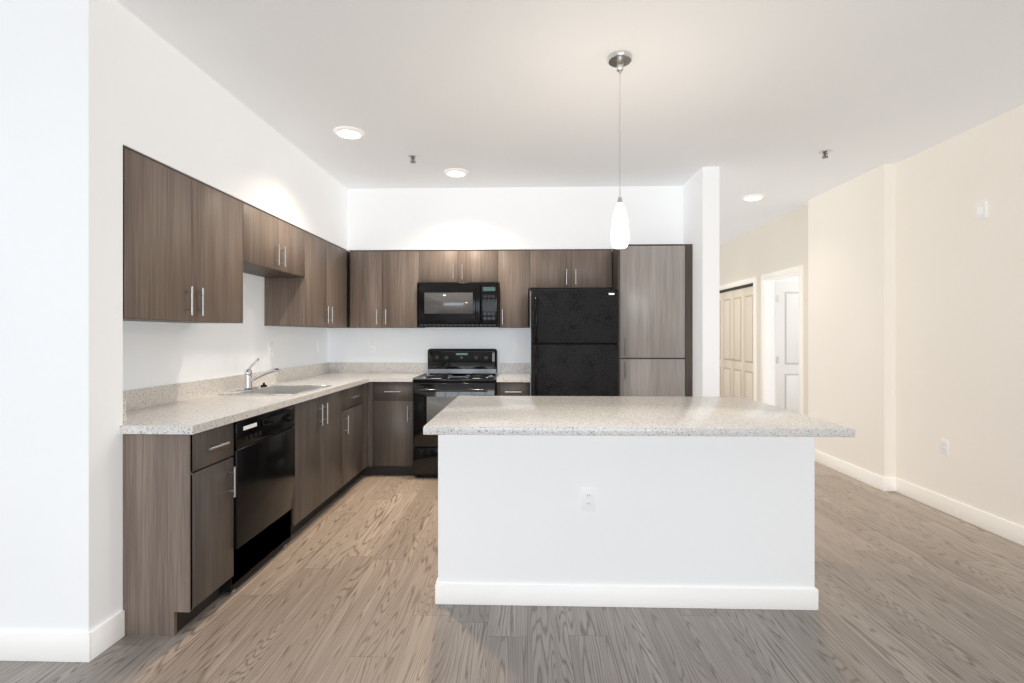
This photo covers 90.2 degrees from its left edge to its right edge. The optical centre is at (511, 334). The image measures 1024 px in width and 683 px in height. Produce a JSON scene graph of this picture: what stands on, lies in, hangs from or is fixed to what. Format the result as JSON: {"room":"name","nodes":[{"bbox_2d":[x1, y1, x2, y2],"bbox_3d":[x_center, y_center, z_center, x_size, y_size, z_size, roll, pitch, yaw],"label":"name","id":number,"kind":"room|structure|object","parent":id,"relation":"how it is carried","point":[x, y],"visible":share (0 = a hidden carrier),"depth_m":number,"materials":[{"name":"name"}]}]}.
{"room":"kitchen","nodes":[
{"label":"kitchen","id":0,"kind":"room"},
{"bbox_2d":[0,0,122,632],"bbox_3d":[-3.128,-0.064,2.206,2.815,2.780,0.175,0,0,2],"label":"wall","id":1,"kind":"structure","parent":0,"point":[61,312],"depth_m":2.08,"materials":[{"name":"white paint"}]},
{"bbox_2d":[0,610,124,661],"bbox_3d":[-3.122,1.268,2.197,2.829,0.115,0.185,0,0,2],"label":"baseboard","id":2,"kind":"structure","parent":1,"relation":"attached to","point":[60,646],"depth_m":2.07,"materials":[{"name":"white wood"}]},
{"bbox_2d":[123,273,327,390],"bbox_3d":[-2.075,-0.064,3.913,0.150,2.780,3.300,0,0,2],"label":"wall","id":3,"kind":"structure","parent":0,"point":[159,353],"depth_m":3.47,"materials":[{"name":"white paint"}]},
{"bbox_2d":[123,145,246,322],"bbox_3d":[-1.868,-0.459,2.733,0.330,0.770,0.949,0,0,2],"label":"upper cabinet","id":4,"kind":"object","parent":3,"relation":"attached to","point":[194,250],"depth_m":2.61,"materials":[{"name":"brown wood"}]},
{"bbox_2d":[269,342,273,355],"bbox_3d":[-1.987,0.116,4.211,0.007,0.115,0.072,0,0,2],"label":"outlet","id":5,"kind":"object","parent":3,"relation":"attached to","point":[271,348],"visible":1,"depth_m":4.21,"materials":[{"name":"white plastic"}]},
{"bbox_2d":[247,203,306,276],"bbox_3d":[-1.841,-0.654,3.653,0.330,0.379,0.893,0,0,2],"label":"upper cabinet","id":6,"kind":"object","parent":3,"relation":"attached to","point":[276,247],"depth_m":3.62,"materials":[{"name":"brown wood"}]},
{"bbox_2d":[264,232,330,327],"bbox_3d":[-1.821,-0.459,4.325,0.330,0.770,0.452,0,0,2],"label":"upper cabinet","id":7,"kind":"object","parent":3,"relation":"attached to","point":[288,301],"depth_m":4.14,"materials":[{"name":"brown wood"}]},
{"bbox_2d":[331,243,346,327],"bbox_3d":[-1.807,-0.459,4.803,0.330,0.770,0.503,0,0,2],"label":"upper cabinet","id":8,"kind":"object","parent":3,"relation":"attached to","point":[338,254],"depth_m":4.82,"materials":[{"name":"brown wood"}]},
{"bbox_2d":[123,6,349,251],"bbox_3d":[-1.837,-1.149,3.831,0.330,0.610,3.150,0,0,2],"label":"wall","id":9,"kind":"structure","parent":0,"point":[182,113],"depth_m":2.91,"materials":[{"name":"white paint"}]},
{"bbox_2d":[328,291,530,395],"bbox_3d":[-0.138,-0.064,5.431,3.632,2.780,0.150,0,0,2],"label":"wall","id":10,"kind":"structure","parent":0,"point":[403,345],"depth_m":5.38,"materials":[{"name":"white paint"}]},
{"bbox_2d":[347,251,349,327],"bbox_3d":[-1.805,-0.459,5.229,0.308,0.770,0.350,0,0,2],"label":"upper cabinet","id":11,"kind":"object","parent":10,"relation":"attached to","point":[348,253],"depth_m":5.16,"materials":[{"name":"brown wood"}]},
{"bbox_2d":[369,341,374,351],"bbox_3d":[-1.481,0.126,5.392,0.072,0.115,0.007,0,0,2],"label":"outlet","id":12,"kind":"object","parent":10,"relation":"attached to","point":[371,346],"visible":1,"depth_m":5.39,"materials":[{"name":"white plastic"}]},
{"bbox_2d":[350,250,425,327],"bbox_3d":[-1.262,-0.459,5.223,0.692,0.770,0.330,0,0,2],"label":"upper cabinet","id":13,"kind":"object","parent":10,"relation":"attached to","point":[383,288],"depth_m":5.06,"materials":[{"name":"brown wood"}]},
{"bbox_2d":[422,250,497,282],"bbox_3d":[-0.524,-0.681,5.201,0.784,0.325,0.330,0,0,2],"label":"upper cabinet","id":14,"kind":"object","parent":10,"relation":"attached to","point":[438,266],"depth_m":5.04,"materials":[{"name":"brown wood"}]},
{"bbox_2d":[418,282,497,327],"bbox_3d":[-0.526,-0.296,5.157,0.775,0.435,0.413,0,0,2],"label":"microwave","id":15,"kind":"object","parent":14,"relation":"attached to","point":[459,304],"visible":1,"depth_m":4.98,"materials":[{"name":"black"}]},
{"bbox_2d":[498,249,529,327],"bbox_3d":[0.024,-0.459,5.185,0.314,0.770,0.330,0,0,2],"label":"upper cabinet","id":16,"kind":"object","parent":10,"relation":"attached to","point":[513,264],"depth_m":5.02,"materials":[{"name":"brown wood"}]},
{"bbox_2d":[530,249,611,290],"bbox_3d":[0.582,-0.654,5.168,0.802,0.379,0.330,0,0,2],"label":"upper cabinet","id":17,"kind":"object","parent":10,"relation":"attached to","point":[549,268],"depth_m":5.00,"materials":[{"name":"brown wood"}]},
{"bbox_2d":[0,461,1023,682],"bbox_3d":[0.383,1.366,2.790,9.800,0.080,14.000,0,0,2],"label":"floor","id":18,"kind":"structure","parent":0,"point":[339,588],"depth_m":2.34,"materials":[{"name":"brown wood"}]},
{"bbox_2d":[123,422,235,635],"bbox_3d":[-1.728,0.883,2.424,0.628,0.886,0.340,0,0,2],"label":"base cabinet","id":19,"kind":"object","parent":18,"relation":"on","point":[179,492],"depth_m":2.25,"materials":[{"name":"brown wood"}]},
{"bbox_2d":[119,362,370,434],"bbox_3d":[-1.670,0.362,3.816,0.660,0.143,3.166,0,0,2],"label":"countertop","id":20,"kind":"structure","parent":19,"relation":"on","point":[193,407],"depth_m":2.99,"materials":[{"name":"stone"}]},
{"bbox_2d":[236,358,282,390],"bbox_3d":[-1.774,0.278,3.639,0.278,0.222,0.210,0,0,2],"label":"faucet","id":21,"kind":"object","parent":20,"relation":"on","point":[248,379],"visible":1,"depth_m":3.63,"materials":[{"name":"silver metal"}]},
{"bbox_2d":[218,383,331,394],"bbox_3d":[-1.667,0.458,3.661,0.520,0.194,0.620,0,0,2],"label":"sink","id":22,"kind":"object","parent":20,"relation":"in","point":[263,389],"visible":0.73,"depth_m":3.88,"materials":[{"name":"silver metal"}]},
{"bbox_2d":[219,405,294,592],"bbox_3d":[-1.674,0.885,2.926,0.610,0.882,0.656,0,0,2],"label":"dishwasher","id":23,"kind":"object","parent":18,"relation":"on","point":[264,465],"visible":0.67,"depth_m":2.85,"materials":[{"name":"black metal"}]},
{"bbox_2d":[291,411,342,534],"bbox_3d":[-1.691,0.976,3.686,0.628,0.700,0.852,0,0,2],"label":"base cabinet","id":24,"kind":"object","parent":18,"relation":"on","point":[318,434],"depth_m":3.60,"materials":[{"name":"brown wood"}]},
{"bbox_2d":[294,384,362,490],"bbox_3d":[-1.671,0.883,4.361,0.628,0.886,0.500,0,0,2],"label":"base cabinet","id":25,"kind":"object","parent":18,"relation":"on","point":[349,401],"depth_m":4.27,"materials":[{"name":"brown wood"}]},
{"bbox_2d":[360,382,371,474],"bbox_3d":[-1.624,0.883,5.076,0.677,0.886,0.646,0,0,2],"label":"base cabinet","id":26,"kind":"object","parent":18,"relation":"on","point":[368,470],"depth_m":4.74,"materials":[{"name":"brown wood"}]},
{"bbox_2d":[372,382,413,474],"bbox_3d":[-1.121,0.883,5.061,0.425,0.886,0.646,0,0,2],"label":"base cabinet","id":27,"kind":"object","parent":18,"relation":"on","point":[390,429],"depth_m":4.76,"materials":[{"name":"brown wood"}]},
{"bbox_2d":[371,363,426,381],"bbox_3d":[-1.106,0.362,5.055,0.395,0.143,0.656,0,0,2],"label":"countertop","id":28,"kind":"structure","parent":27,"relation":"on","point":[380,372],"depth_m":5.36,"materials":[{"name":"stone"}]},
{"bbox_2d":[413,348,498,476],"bbox_3d":[-0.522,0.734,4.984,0.770,1.185,0.727,0,0,2],"label":"range","id":29,"kind":"object","parent":18,"relation":"on","point":[447,379],"visible":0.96,"depth_m":4.69,"materials":[{"name":"black metal"}]},
{"bbox_2d":[497,382,529,395],"bbox_3d":[0.022,0.883,5.036,0.310,0.886,0.628,0,0,2],"label":"base cabinet","id":30,"kind":"object","parent":18,"relation":"on","point":[503,388],"depth_m":4.72,"materials":[{"name":"brown wood"}]},
{"bbox_2d":[497,363,529,381],"bbox_3d":[0.024,0.362,5.021,0.312,0.143,0.656,0,0,2],"label":"countertop","id":31,"kind":"structure","parent":30,"relation":"on","point":[509,372],"depth_m":5.32,"materials":[{"name":"stone"}]},
{"bbox_2d":[531,289,618,395],"bbox_3d":[0.575,0.458,4.917,0.786,1.737,0.776,0,0,2],"label":"refrigerator","id":32,"kind":"object","parent":18,"relation":"on","point":[574,342],"visible":0.54,"depth_m":4.58,"materials":[{"name":"black metal"}]},
{"bbox_2d":[435,436,822,609],"bbox_3d":[0.560,0.881,2.870,1.856,0.891,0.790,0,0,2],"label":"kitchen island","id":33,"kind":"object","parent":18,"relation":"on","point":[705,502],"depth_m":2.49,"materials":[{"name":"paint"}]},
{"bbox_2d":[581,488,595,510],"bbox_3d":[0.374,0.806,2.496,0.072,0.115,0.007,0,0,2],"label":"outlet","id":34,"kind":"object","parent":33,"relation":"attached to","point":[588,499],"visible":1,"depth_m":2.49,"materials":[{"name":"white plastic"}]},
{"bbox_2d":[423,396,854,436],"bbox_3d":[0.548,0.413,2.740,1.832,0.035,1.130,0,0,2],"label":"island countertop","id":35,"kind":"structure","parent":33,"relation":"on","point":[465,415],"depth_m":2.42,"materials":[{"name":"grey stone"}]},
{"bbox_2d":[610,244,692,395],"bbox_3d":[1.323,0.246,4.979,0.681,2.160,0.664,0,0,2],"label":"pantry cabinet","id":36,"kind":"object","parent":18,"relation":"on","point":[652,284],"visible":0.71,"depth_m":4.68,"materials":[{"name":"brown wood"}]},
{"bbox_2d":[348,186,682,250],"bbox_3d":[0.020,-1.149,5.187,3.302,0.610,0.330,0,0,2],"label":"wall","id":37,"kind":"structure","parent":0,"point":[502,218],"depth_m":5.02,"materials":[{"name":"white paint"}]},
{"bbox_2d":[116,0,1023,245],"bbox_3d":[0.383,-1.494,2.790,9.800,0.080,14.000,0,0,2],"label":"ceiling","id":38,"kind":"structure","parent":0,"point":[769,100],"depth_m":2.95,"materials":[{"name":"white paint"}]},
{"bbox_2d":[334,126,363,138],"bbox_3d":[-1.167,-1.440,3.653,0.210,0.027,0.210,0,0,2],"label":"recessed light","id":39,"kind":"object","parent":38,"relation":"in","point":[347,132],"visible":1,"depth_m":3.62,"materials":[{"name":"white plastic"}]},
{"bbox_2d":[408,155,417,162],"bbox_3d":[-0.809,-1.431,4.166,0.084,0.045,0.084,0,0,2],"label":"sprinkler","id":40,"kind":"object","parent":38,"relation":"attached to","point":[413,158],"visible":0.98,"depth_m":4.16,"materials":[{"name":"silver metal"}]},
{"bbox_2d":[444,168,467,176],"bbox_3d":[-0.499,-1.440,4.550,0.210,0.027,0.210,0,0,2],"label":"recessed light","id":41,"kind":"object","parent":38,"relation":"in","point":[454,172],"visible":0.98,"depth_m":4.51,"materials":[{"name":"white"}]},
{"bbox_2d":[608,50,631,248],"bbox_3d":[0.564,-0.954,2.667,0.126,0.998,0.126,0,0,2],"label":"pendant light","id":42,"kind":"object","parent":38,"relation":"hanging from","point":[620,60],"visible":1,"depth_m":2.64,"materials":[{"name":"white glass"}]},
{"bbox_2d":[742,194,763,200],"bbox_3d":[2.539,-1.440,5.373,0.210,0.027,0.210,0,0,2],"label":"recessed light","id":43,"kind":"object","parent":38,"relation":"in","point":[752,197],"visible":1,"depth_m":5.33,"materials":[{"name":"white plastic"}]},
{"bbox_2d":[819,150,830,158],"bbox_3d":[2.487,-1.431,4.052,0.084,0.045,0.084,0,0,2],"label":"sprinkler","id":44,"kind":"object","parent":38,"relation":"attached to","point":[825,152],"visible":1,"depth_m":4.04,"materials":[{"name":"silver metal"}]},
{"bbox_2d":[683,167,718,396],"bbox_3d":[1.797,-0.064,6.980,0.145,2.780,5.140,0,0,2],"label":"wall","id":45,"kind":"structure","parent":0,"point":[701,210],"depth_m":4.41,"materials":[{"name":"white paint"}]},
{"bbox_2d":[808,164,895,477],"bbox_3d":[3.380,-0.064,4.917,0.395,2.780,1.170,0,0,2],"label":"wall","id":46,"kind":"structure","parent":0,"point":[852,303],"depth_m":4.70,"materials":[{"name":"beige paint"}]},
{"bbox_2d":[719,105,1023,526],"bbox_3d":[3.359,-0.064,2.602,0.300,2.780,13.800,0,0,2],"label":"wall","id":47,"kind":"structure","parent":0,"point":[959,328],"depth_m":3.72,"materials":[{"name":"beige paint"}]},
{"bbox_2d":[719,286,752,399],"bbox_3d":[3.386,0.315,7.843,0.060,1.998,1.604,0,0,2],"label":"closet bifold doors","id":48,"kind":"structure","parent":47,"relation":"in","point":[735,343],"depth_m":7.66,"materials":[{"name":"beige wood"}]},
{"bbox_2d":[719,277,755,400],"bbox_3d":[3.381,0.266,7.843,0.066,2.120,1.760,0,0,2],"label":"trim","id":49,"kind":"structure","parent":47,"relation":"attached to","point":[747,282],"depth_m":7.02,"materials":[{"name":"white wood"}]},
{"bbox_2d":[761,265,802,413],"bbox_3d":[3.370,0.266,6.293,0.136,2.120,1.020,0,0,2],"label":"door frame","id":50,"kind":"structure","parent":47,"relation":"attached to","point":[767,339],"depth_m":6.71,"materials":[{"name":"white wood"}]},
{"bbox_2d":[775,281,798,412],"bbox_3d":[3.851,0.305,6.645,0.803,2.018,0.097,0,0,2],"label":"hall door","id":51,"kind":"structure","parent":47,"relation":"in","point":[787,345],"depth_m":6.66,"materials":[{"name":"white wood"}]},
{"bbox_2d":[815,450,1023,545],"bbox_3d":[3.154,1.268,2.608,0.109,0.115,13.800,0,0,2],"label":"baseboard","id":52,"kind":"structure","parent":47,"relation":"attached to","point":[1011,531],"depth_m":3.92,"materials":[{"name":"white wood"}]},
{"bbox_2d":[940,438,947,454],"bbox_3d":[3.241,0.839,3.825,0.007,0.115,0.072,0,0,2],"label":"outlet","id":53,"kind":"object","parent":47,"relation":"attached to","point":[944,446],"visible":1,"depth_m":3.82,"materials":[{"name":"white plastic"}]},
{"bbox_2d":[975,201,987,219],"bbox_3d":[3.223,-0.854,3.506,0.023,0.110,0.080,0,0,2],"label":"sensor","id":54,"kind":"object","parent":47,"relation":"attached to","point":[981,210],"visible":0.96,"depth_m":3.49,"materials":[{"name":"white plastic"}]}
]}

